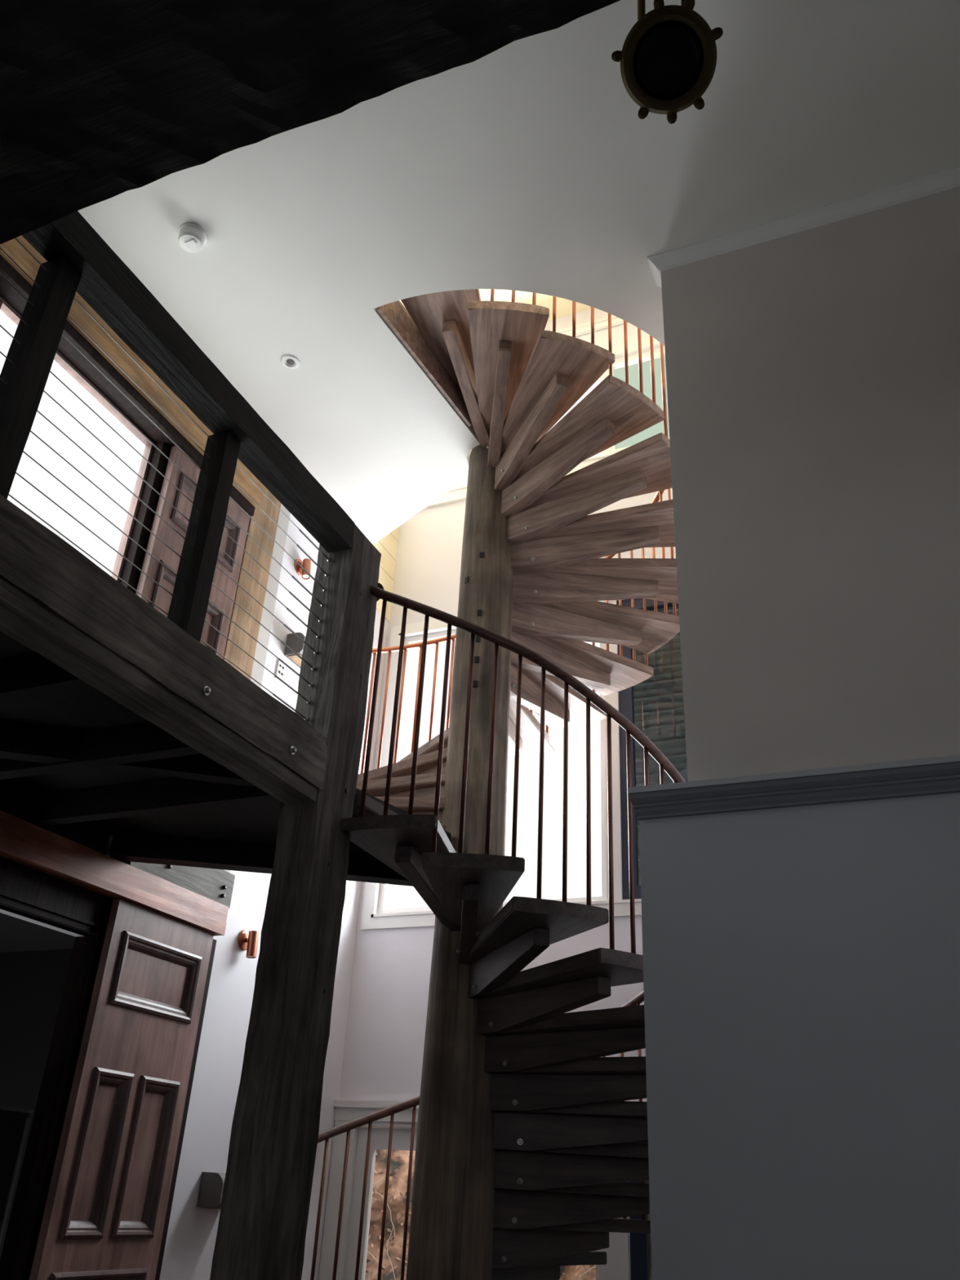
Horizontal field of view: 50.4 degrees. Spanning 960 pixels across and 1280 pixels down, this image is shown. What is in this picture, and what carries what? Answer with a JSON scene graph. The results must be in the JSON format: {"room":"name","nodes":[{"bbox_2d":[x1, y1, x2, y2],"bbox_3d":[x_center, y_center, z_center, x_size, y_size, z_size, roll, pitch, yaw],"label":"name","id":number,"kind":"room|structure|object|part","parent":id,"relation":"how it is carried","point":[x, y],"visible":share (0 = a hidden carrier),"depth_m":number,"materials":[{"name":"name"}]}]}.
{"room":"stairwell","nodes":[
{"label":"stairwell","id":0,"kind":"room"},
{"bbox_2d":[0,912,75,1257],"bbox_3d":[-3.538,2.346,4.325,2.250,3.100,4.300,-9,-31,21],"label":"wall","id":1,"kind":"structure","parent":0,"point":[35,958],"depth_m":6.50,"materials":[{"name":"black paint"}]},
{"bbox_2d":[0,514,395,1279],"bbox_3d":[-2.809,-1.028,4.291,0.120,9.250,9.920,-9,-31,21],"label":"wall","id":2,"kind":"structure","parent":0,"point":[192,1232],"depth_m":6.22,"materials":[{"name":"white paint"}]},
{"bbox_2d":[0,779,111,854],"bbox_3d":[-3.022,-0.197,3.117,0.087,0.152,5.442,-9,-31,21],"label":"wall plate","id":3,"kind":"object","parent":2,"relation":"attached to","point":[17,801],"visible":0.49,"depth_m":4.94,"materials":[{"name":"black wood"}]},
{"bbox_2d":[0,856,113,1279],"bbox_3d":[-2.405,2.247,3.904,0.170,2.980,2.020,-9,-31,21],"label":"door frame","id":4,"kind":"structure","parent":2,"relation":"in","point":[24,889],"depth_m":4.87,"materials":[{"name":"black wood"}]},
{"bbox_2d":[0,288,171,593],"bbox_3d":[-2.536,-0.799,4.859,0.140,2.380,2.550,-9,-31,21],"label":"window frame","id":5,"kind":"structure","parent":2,"relation":"in","point":[123,569],"depth_m":6.02,"materials":[{"name":"metal"}]},
{"bbox_2d":[0,809,228,936],"bbox_3d":[-2.279,0.801,4.524,0.132,0.173,3.781,-9,-31,21],"label":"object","id":6,"kind":"structure","parent":2,"relation":"attached to","point":[22,842],"depth_m":5.16,"materials":[{"name":"brown wood"}]},
{"bbox_2d":[29,898,213,1279],"bbox_3d":[-1.786,2.792,4.910,0.063,2.890,0.810,-9,-31,21],"label":"sliding door","id":7,"kind":"structure","parent":2,"relation":"in","point":[106,1206],"depth_m":5.12,"materials":[{"name":"brown wood"}]},
{"bbox_3d":[-1.861,2.460,4.904,0.017,0.679,0.235,-9,-31,21],"label":"panel","id":8,"kind":"part","parent":7,"relation":"part of","materials":[{"name":"brown wood"}]},
{"bbox_3d":[-1.834,2.456,4.893,0.039,0.727,0.283,-9,-31,21],"label":"moulding","id":9,"kind":"part","parent":7,"relation":"part of","materials":[{"name":"brown wood"}]},
{"bbox_3d":[-1.810,3.429,4.556,0.039,1.046,0.656,-9,-31,21],"label":"moulding","id":10,"kind":"part","parent":7,"relation":"part of","materials":[{"name":"brown wood"}]},
{"bbox_3d":[-1.722,2.625,5.190,0.017,0.679,0.265,-9,-31,21],"label":"panel","id":11,"kind":"part","parent":7,"relation":"part of","materials":[{"name":"brown wood"}]},
{"bbox_3d":[-1.695,2.620,5.179,0.039,0.727,0.313,-9,-31,21],"label":"moulding","id":12,"kind":"part","parent":7,"relation":"part of","materials":[{"name":"brown wood"}]},
{"bbox_3d":[-1.748,1.813,5.454,0.017,0.314,0.608,-9,-31,21],"label":"panel","id":13,"kind":"part","parent":7,"relation":"part of","materials":[{"name":"brown wood"}]},
{"bbox_3d":[-1.722,1.809,5.444,0.039,0.362,0.656,-9,-31,21],"label":"moulding","id":14,"kind":"part","parent":7,"relation":"part of","materials":[{"name":"brown wood"}]},
{"bbox_2d":[0,254,255,515],"bbox_3d":[-2.364,-1.777,5.407,0.112,0.068,3.961,-9,-31,21],"label":"door track","id":15,"kind":"object","parent":2,"relation":"attached to","point":[6,269],"visible":0.61,"depth_m":5.86,"materials":[{"name":"grey metal"}]},
{"bbox_2d":[135,444,249,658],"bbox_3d":[-1.786,-0.035,6.096,0.063,2.260,0.790,-9,-31,21],"label":"sliding door","id":16,"kind":"structure","parent":15,"relation":"hanging from","point":[147,587],"depth_m":6.30,"materials":[{"name":"brown wood"}]},
{"bbox_3d":[-1.847,-0.092,5.931,0.039,0.727,0.273,-9,-31,21],"label":"moulding","id":17,"kind":"part","parent":16,"relation":"part of","materials":[{"name":"brown wood"}]},
{"bbox_3d":[-1.874,-0.088,5.942,0.017,0.679,0.225,-9,-31,21],"label":"panel","id":18,"kind":"part","parent":16,"relation":"part of","materials":[{"name":"brown wood"}]},
{"bbox_3d":[-1.763,-0.738,6.488,0.017,0.314,0.588,-9,-31,21],"label":"panel","id":19,"kind":"part","parent":16,"relation":"part of","materials":[{"name":"brown wood"}]},
{"bbox_3d":[-1.736,-0.742,6.478,0.039,0.362,0.636,-9,-31,21],"label":"moulding","id":20,"kind":"part","parent":16,"relation":"part of","materials":[{"name":"brown wood"}]},
{"bbox_3d":[-1.738,0.072,6.220,0.017,0.679,0.255,-9,-31,21],"label":"panel","id":21,"kind":"part","parent":16,"relation":"part of","materials":[{"name":"brown wood"}]},
{"bbox_3d":[-1.712,0.067,6.209,0.039,0.727,0.303,-9,-31,21],"label":"moulding","id":22,"kind":"part","parent":16,"relation":"part of","materials":[{"name":"brown wood"}]},
{"bbox_2d":[0,235,263,509],"bbox_3d":[-2.344,-1.918,5.490,0.133,0.257,3.983,-9,-31,21],"label":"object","id":23,"kind":"structure","parent":2,"relation":"attached to","point":[12,247],"depth_m":5.95,"materials":[{"name":"brown wood"}]},
{"bbox_2d":[119,860,235,908],"bbox_3d":[-1.702,1.316,5.800,0.112,0.204,0.903,-9,-31,21],"label":"plank","id":24,"kind":"object","parent":2,"relation":"attached to","point":[215,885],"visible":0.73,"depth_m":5.87,"materials":[{"name":"wood"}]},
{"bbox_2d":[155,938,216,1279],"bbox_3d":[-1.673,3.054,5.294,0.016,2.970,0.150,-9,-31,21],"label":"trim","id":25,"kind":"structure","parent":2,"relation":"attached to","point":[214,942],"depth_m":5.59,"materials":[{"name":"brown wood"}]},
{"bbox_2d":[196,1172,226,1208],"bbox_3d":[-1.439,3.081,5.702,0.150,0.175,0.230,-9,-31,21],"label":"wall light","id":26,"kind":"object","parent":2,"relation":"attached to","point":[211,1184],"visible":0.45,"depth_m":5.61,"materials":[{"name":"black metal"}]},
{"bbox_2d":[237,929,258,958],"bbox_3d":[-1.424,1.877,6.305,0.098,0.168,0.124,-9,-31,21],"label":"wall spotlight","id":27,"kind":"object","parent":2,"relation":"attached to","point":[247,940],"visible":1,"depth_m":6.29,"materials":[{"name":"orange metal"}]},
{"bbox_3d":[-1.461,1.864,6.330,0.016,0.124,0.124,-9,-31,21],"label":"wall plate","id":28,"kind":"part","parent":27,"relation":"part of","materials":[{"name":"orange metal"}]},
{"bbox_2d":[222,485,280,679],"bbox_3d":[-1.595,0.163,6.613,0.072,2.912,0.297,-9,-31,21],"label":"board","id":29,"kind":"object","parent":2,"relation":"attached to","point":[233,653],"visible":0.32,"depth_m":6.88,"materials":[{"name":"beige wood"}]},
{"bbox_2d":[223,503,290,872],"bbox_3d":[-1.516,0.266,6.796,0.050,2.910,0.145,-9,-31,21],"label":"trim","id":30,"kind":"structure","parent":2,"relation":"attached to","point":[264,635],"depth_m":7.10,"materials":[{"name":"white wood"}]},
{"bbox_2d":[275,659,285,683],"bbox_3d":[-1.400,0.220,7.157,0.016,0.150,0.090,-9,-31,21],"label":"switch plate","id":31,"kind":"object","parent":2,"relation":"attached to","point":[280,671],"visible":0.86,"depth_m":7.15,"materials":[{"name":"white plastic"}]},
{"bbox_2d":[284,632,305,668],"bbox_3d":[-1.275,0.077,7.348,0.150,0.175,0.230,-9,-31,21],"label":"wall light","id":32,"kind":"object","parent":2,"relation":"attached to","point":[293,642],"visible":0.41,"depth_m":7.26,"materials":[{"name":"metal"}]},
{"bbox_2d":[288,653,302,666],"bbox_3d":[-1.284,0.151,7.309,0.100,0.006,0.190,-9,-31,21],"label":"diffuser","id":33,"kind":"object","parent":32,"relation":"attached to","point":[294,658],"depth_m":7.28,"materials":[{"name":"white glass"}]},
{"bbox_2d":[293,558,311,579],"bbox_3d":[-1.304,-0.533,7.580,0.108,0.171,0.124,-9,-31,21],"label":"wall spotlight","id":34,"kind":"object","parent":2,"relation":"attached to","point":[306,563],"visible":0.82,"depth_m":7.57,"materials":[{"name":"orange metal"}]},
{"bbox_3d":[-1.345,-0.546,7.608,0.016,0.124,0.124,-9,-31,21],"label":"wall plate","id":35,"kind":"part","parent":34,"relation":"part of","materials":[{"name":"orange metal"}]},
{"bbox_2d":[373,526,399,621],"bbox_3d":[-0.921,-0.801,8.800,0.006,1.040,0.800,-9,-31,21],"label":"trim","id":36,"kind":"structure","parent":2,"relation":"attached to","point":[388,562],"depth_m":8.99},
{"bbox_2d":[0,631,451,852],"bbox_3d":[-2.414,-0.554,2.690,1.630,0.120,7.905,-9,-31,21],"label":"ceiling","id":37,"kind":"structure","parent":0,"point":[87,708],"depth_m":4.71,"materials":[{"name":"black wood"}]},
{"bbox_2d":[0,653,93,703],"bbox_3d":[-1.936,0.186,3.720,1.342,0.142,0.072,-9,-31,21],"label":"ceiling panel","id":38,"kind":"object","parent":37,"relation":"attached to","point":[30,676],"visible":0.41,"depth_m":3.53,"materials":[{"name":"black wood"}]},
{"bbox_2d":[0,720,200,779],"bbox_3d":[-1.702,0.461,4.199,1.341,0.143,0.072,-9,-31,21],"label":"joist","id":39,"kind":"object","parent":37,"relation":"attached to","point":[140,741],"visible":0.49,"depth_m":4.07,"materials":[{"name":"black wood"}]},
{"bbox_2d":[0,722,254,786],"bbox_3d":[-1.758,0.431,4.149,1.678,0.123,0.084,8,-29,-9],"label":"diagonal brace","id":40,"kind":"object","parent":37,"relation":"attached to","point":[17,742],"visible":0.55,"depth_m":4.14,"materials":[{"name":"black wood"}]},
{"bbox_2d":[31,777,279,826],"bbox_3d":[-1.487,0.713,4.638,1.341,0.142,0.071,-9,-31,21],"label":"joist","id":41,"kind":"object","parent":37,"relation":"attached to","point":[170,794],"visible":0.74,"depth_m":4.63,"materials":[{"name":"black wood"}]},
{"bbox_2d":[0,493,327,804],"bbox_3d":[-1.720,-0.572,2.413,0.227,0.299,4.992,-9,-31,21],"label":"fascia beam","id":42,"kind":"structure","parent":37,"relation":"attached to","point":[55,602],"depth_m":3.44,"materials":[{"name":"black wood"}]},
{"bbox_2d":[0,211,355,721],"bbox_3d":[-1.347,-0.812,3.423,0.172,1.136,3.268,-9,-31,21],"label":"balcony railing","id":43,"kind":"object","parent":37,"relation":"on","point":[78,260],"visible":0.96,"depth_m":3.81,"materials":[{"name":"metal"}]},
{"bbox_3d":[-1.454,-0.833,3.246,0.110,0.993,0.090,-9,-31,21],"label":"post","id":44,"kind":"part","parent":43,"relation":"part of","materials":[{"name":"black wood"}]},
{"bbox_3d":[-1.308,-1.246,3.653,0.138,0.152,3.268,-9,-31,21],"label":"rail","id":45,"kind":"part","parent":43,"relation":"part of","materials":[{"name":"black wood"}]},
{"bbox_3d":[-1.085,-0.401,4.001,0.109,0.992,0.088,-9,-31,21],"label":"post","id":46,"kind":"part","parent":43,"relation":"part of","materials":[{"name":"black wood"}]},
{"bbox_2d":[108,830,413,886],"bbox_3d":[-1.081,1.172,5.446,1.712,0.133,0.113,6,-29,-6],"label":"beam","id":47,"kind":"structure","parent":37,"relation":"attached to","point":[126,846],"depth_m":5.37,"materials":[{"name":"black wood"}]},
{"bbox_2d":[400,288,591,320],"bbox_3d":[-1.038,-5.353,5.961,3.610,0.100,10.000,-9,-31,21],"label":"ceiling","id":48,"kind":"structure","parent":0,"point":[563,306],"depth_m":9.63,"materials":[{"name":"white paint"}]},
{"bbox_2d":[338,307,675,1102],"bbox_3d":[0.688,0.963,7.577,3.330,9.250,0.120,-9,-31,21],"label":"wall","id":49,"kind":"structure","parent":0,"point":[386,1026],"depth_m":7.33,"materials":[{"name":"white paint"}]},
{"bbox_2d":[318,1099,652,1279],"bbox_3d":[0.372,3.948,5.966,3.029,2.245,0.160,-9,-31,21],"label":"door","id":50,"kind":"structure","parent":49,"relation":"in","point":[628,1255],"depth_m":6.67,"materials":[{"name":"wood"}]},
{"bbox_2d":[628,1141,648,1279],"bbox_3d":[1.271,3.875,5.598,0.885,2.065,0.045,-9,-31,21],"label":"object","id":51,"kind":"object","parent":50,"relation":"attached to","point":[638,1243],"depth_m":5.92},
{"bbox_3d":[1.271,3.875,5.598,0.685,1.865,0.005,-9,-31,21],"label":"pane","id":52,"kind":"part","parent":50,"relation":"part of","materials":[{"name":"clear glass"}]},
{"bbox_2d":[423,469,578,509],"bbox_3d":[0.663,-1.381,8.838,3.065,0.105,0.035,-9,-31,21],"label":"trim","id":53,"kind":"structure","parent":49,"relation":"attached to","point":[460,498],"depth_m":9.22,"materials":[{"name":"white paint"}]},
{"bbox_2d":[435,337,669,501],"bbox_3d":[0.738,-1.990,9.215,3.020,1.330,0.134,-9,-31,21],"label":"window","id":54,"kind":"structure","parent":49,"relation":"in","point":[633,347],"depth_m":9.20,"materials":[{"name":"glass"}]},
{"bbox_3d":[0.288,-1.911,9.404,1.820,1.120,0.050,-9,-31,21],"label":"sash","id":55,"kind":"part","parent":54,"relation":"part of","materials":[{"name":"white"}]},
{"bbox_3d":[1.580,-2.120,8.893,0.990,1.120,0.050,-9,-31,21],"label":"sash","id":56,"kind":"part","parent":54,"relation":"part of","materials":[{"name":"white wood"}]},
{"bbox_2d":[555,315,627,336],"bbox_3d":[0.810,-2.890,9.627,3.210,0.100,0.045,-9,-31,21],"label":"trim","id":57,"kind":"structure","parent":49,"relation":"attached to","point":[602,323],"depth_m":9.52,"materials":[{"name":"white paint"}]},
{"bbox_2d":[77,0,959,544],"bbox_3d":[0.808,-3.321,3.306,7.930,0.250,8.863,-9,-31,21],"label":"ceiling","id":58,"kind":"structure","parent":0,"point":[530,164],"depth_m":5.10,"materials":[{"name":"white paint"}]},
{"bbox_2d":[177,222,207,253],"bbox_3d":[-1.527,-2.117,5.393,0.150,0.082,0.150,-9,-31,21],"label":"smoke detector","id":59,"kind":"object","parent":58,"relation":"attached to","point":[192,237],"visible":1,"depth_m":5.36,"materials":[{"name":"white plastic"}]},
{"bbox_2d":[280,355,300,368],"bbox_3d":[-1.155,-1.691,6.208,0.116,0.010,0.116,-9,-31,21],"label":"recessed light","id":60,"kind":"object","parent":58,"relation":"in","point":[291,362],"visible":1,"depth_m":6.20,"materials":[{"name":"white plastic"}]},
{"bbox_2d":[376,300,471,426],"bbox_3d":[-0.319,-1.747,6.302,0.026,0.241,1.101,-12,-32,26],"label":"stair tread","id":61,"kind":"object","parent":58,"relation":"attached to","point":[394,313],"visible":0.63,"depth_m":6.22,"materials":[{"name":"brown wood"}]},
{"bbox_2d":[611,0,723,124],"bbox_3d":[0.524,-2.239,3.037,0.301,1.932,0.290,20,-33,-29],"label":"lantern","id":62,"kind":"object","parent":58,"relation":"hanging from","point":[668,59],"visible":1,"depth_m":2.59,"materials":[{"name":"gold metal"}]},
{"bbox_2d":[639,792,959,1279],"bbox_3d":[2.928,1.647,2.439,5.080,3.135,0.210,-9,-31,21],"label":"wall","id":63,"kind":"structure","parent":0,"point":[802,964],"depth_m":3.39,"materials":[{"name":"grey paint"}]},
{"bbox_2d":[627,754,959,821],"bbox_3d":[2.916,0.313,3.133,5.008,0.094,0.195,-9,-31,21],"label":"trim","id":64,"kind":"structure","parent":63,"relation":"attached to","point":[942,778],"depth_m":3.75,"materials":[{"name":"wood"}]},
{"bbox_2d":[660,186,959,781],"bbox_3d":[3.169,-1.016,3.883,4.892,3.010,0.160,-9,-31,21],"label":"wall","id":65,"kind":"structure","parent":0,"point":[813,375],"depth_m":4.40,"materials":[{"name":"white paint"}]},
{"bbox_2d":[647,166,959,287],"bbox_3d":[3.152,-2.314,4.586,4.848,0.062,0.202,-9,-31,21],"label":"trim","id":66,"kind":"structure","parent":65,"relation":"attached to","point":[949,179],"depth_m":5.12,"materials":[{"name":"white paint"}]},
{"bbox_3d":[0.670,2.376,0.625,8.130,0.100,9.900,-9,-31,21],"label":"floor","id":67,"kind":"structure","parent":0,"visible":0},
{"bbox_2d":[0,1105,33,1245],"bbox_3d":[-2.456,2.850,3.961,0.035,1.972,1.225,-9,-31,21],"label":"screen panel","id":68,"kind":"object","parent":67,"relation":"on","point":[14,1126],"visible":1,"depth_m":4.77,"materials":[{"name":"black"}]},
{"bbox_2d":[209,524,381,1279],"bbox_3d":[-0.748,1.504,4.028,0.206,4.564,0.301,-9,-31,21],"label":"post","id":69,"kind":"object","parent":67,"relation":"on","point":[261,1235],"visible":0.94,"depth_m":4.05,"materials":[{"name":"black wood"}]},
{"bbox_2d":[341,288,679,1279],"bbox_3d":[-0.053,1.342,5.535,2.674,6.356,2.674,-9,-31,21],"label":"spiral staircase","id":70,"kind":"structure","parent":67,"relation":"on","point":[527,1153],"depth_m":5.46,"materials":[{"name":"brown wood"}]},
{"bbox_2d":[310,288,687,1279],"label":"railing","id":71,"kind":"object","parent":70,"relation":"attached to","point":[655,705],"depth_m":6.10,"materials":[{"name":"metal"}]},
{"bbox_3d":[0.120,0.899,7.872,1.790,2.370,0.050,-9,-31,21],"label":"sash","id":72,"kind":"part","parent":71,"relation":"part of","materials":[{"name":"brown metal"}]},
{"bbox_3d":[0.144,1.956,5.266,2.193,3.750,2.667,9,-29,-11],"label":"stair railing","id":73,"kind":"part","parent":71,"relation":"part of","materials":[{"name":"brown metal"}]},
{"bbox_3d":[0.322,-0.964,6.868,2.149,3.671,2.658,9,-29,-11],"label":"stair railing","id":74,"kind":"part","parent":71,"relation":"part of","materials":[{"name":"black metal"}]},
{"bbox_3d":[0.345,-1.389,7.101,2.149,2.700,2.658,9,-29,-11],"label":"handrail","id":75,"kind":"part","parent":71,"relation":"part of","materials":[{"name":"orange metal"}]},
{"bbox_3d":[1.455,0.676,7.330,0.915,2.370,0.060,-9,-31,21],"label":"sash","id":76,"kind":"part","parent":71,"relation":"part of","materials":[{"name":"brown metal"}]},
{"bbox_3d":[1.454,0.677,7.333,0.720,2.190,0.005,-9,-31,21],"label":"pane","id":77,"kind":"part","parent":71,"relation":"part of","materials":[{"name":"clear glass"}]},
{"bbox_3d":[3.984,-1.573,-0.447,0.120,6.110,6.950,-9,-31,21],"label":"wall","id":78,"kind":"structure","parent":0,"visible":0},
{"bbox_2d":[0,0,620,244],"bbox_3d":[1.248,-1.993,1.602,6.292,0.574,0.823,-9,-31,21],"label":"overhead beam","id":79,"kind":"structure","parent":78,"relation":"attached to","point":[100,100],"depth_m":2.40,"materials":[{"name":"black wood"}]},
{"label":"outside","id":80,"kind":"structure","parent":0,"visible":0},
{"bbox_3d":[5.264,10.425,14.547,24.000,0.200,23.100,-9,-31,21],"label":"ground","id":81,"kind":"structure","parent":80,"visible":0},
{"bbox_2d":[364,1127,595,1279],"bbox_3d":[-0.053,4.540,7.360,4.400,2.704,0.507,-9,-31,21],"label":"window","id":82,"kind":"structure","parent":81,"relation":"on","point":[399,1160],"depth_m":7.86,"materials":[{"name":"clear glass"}]}
]}

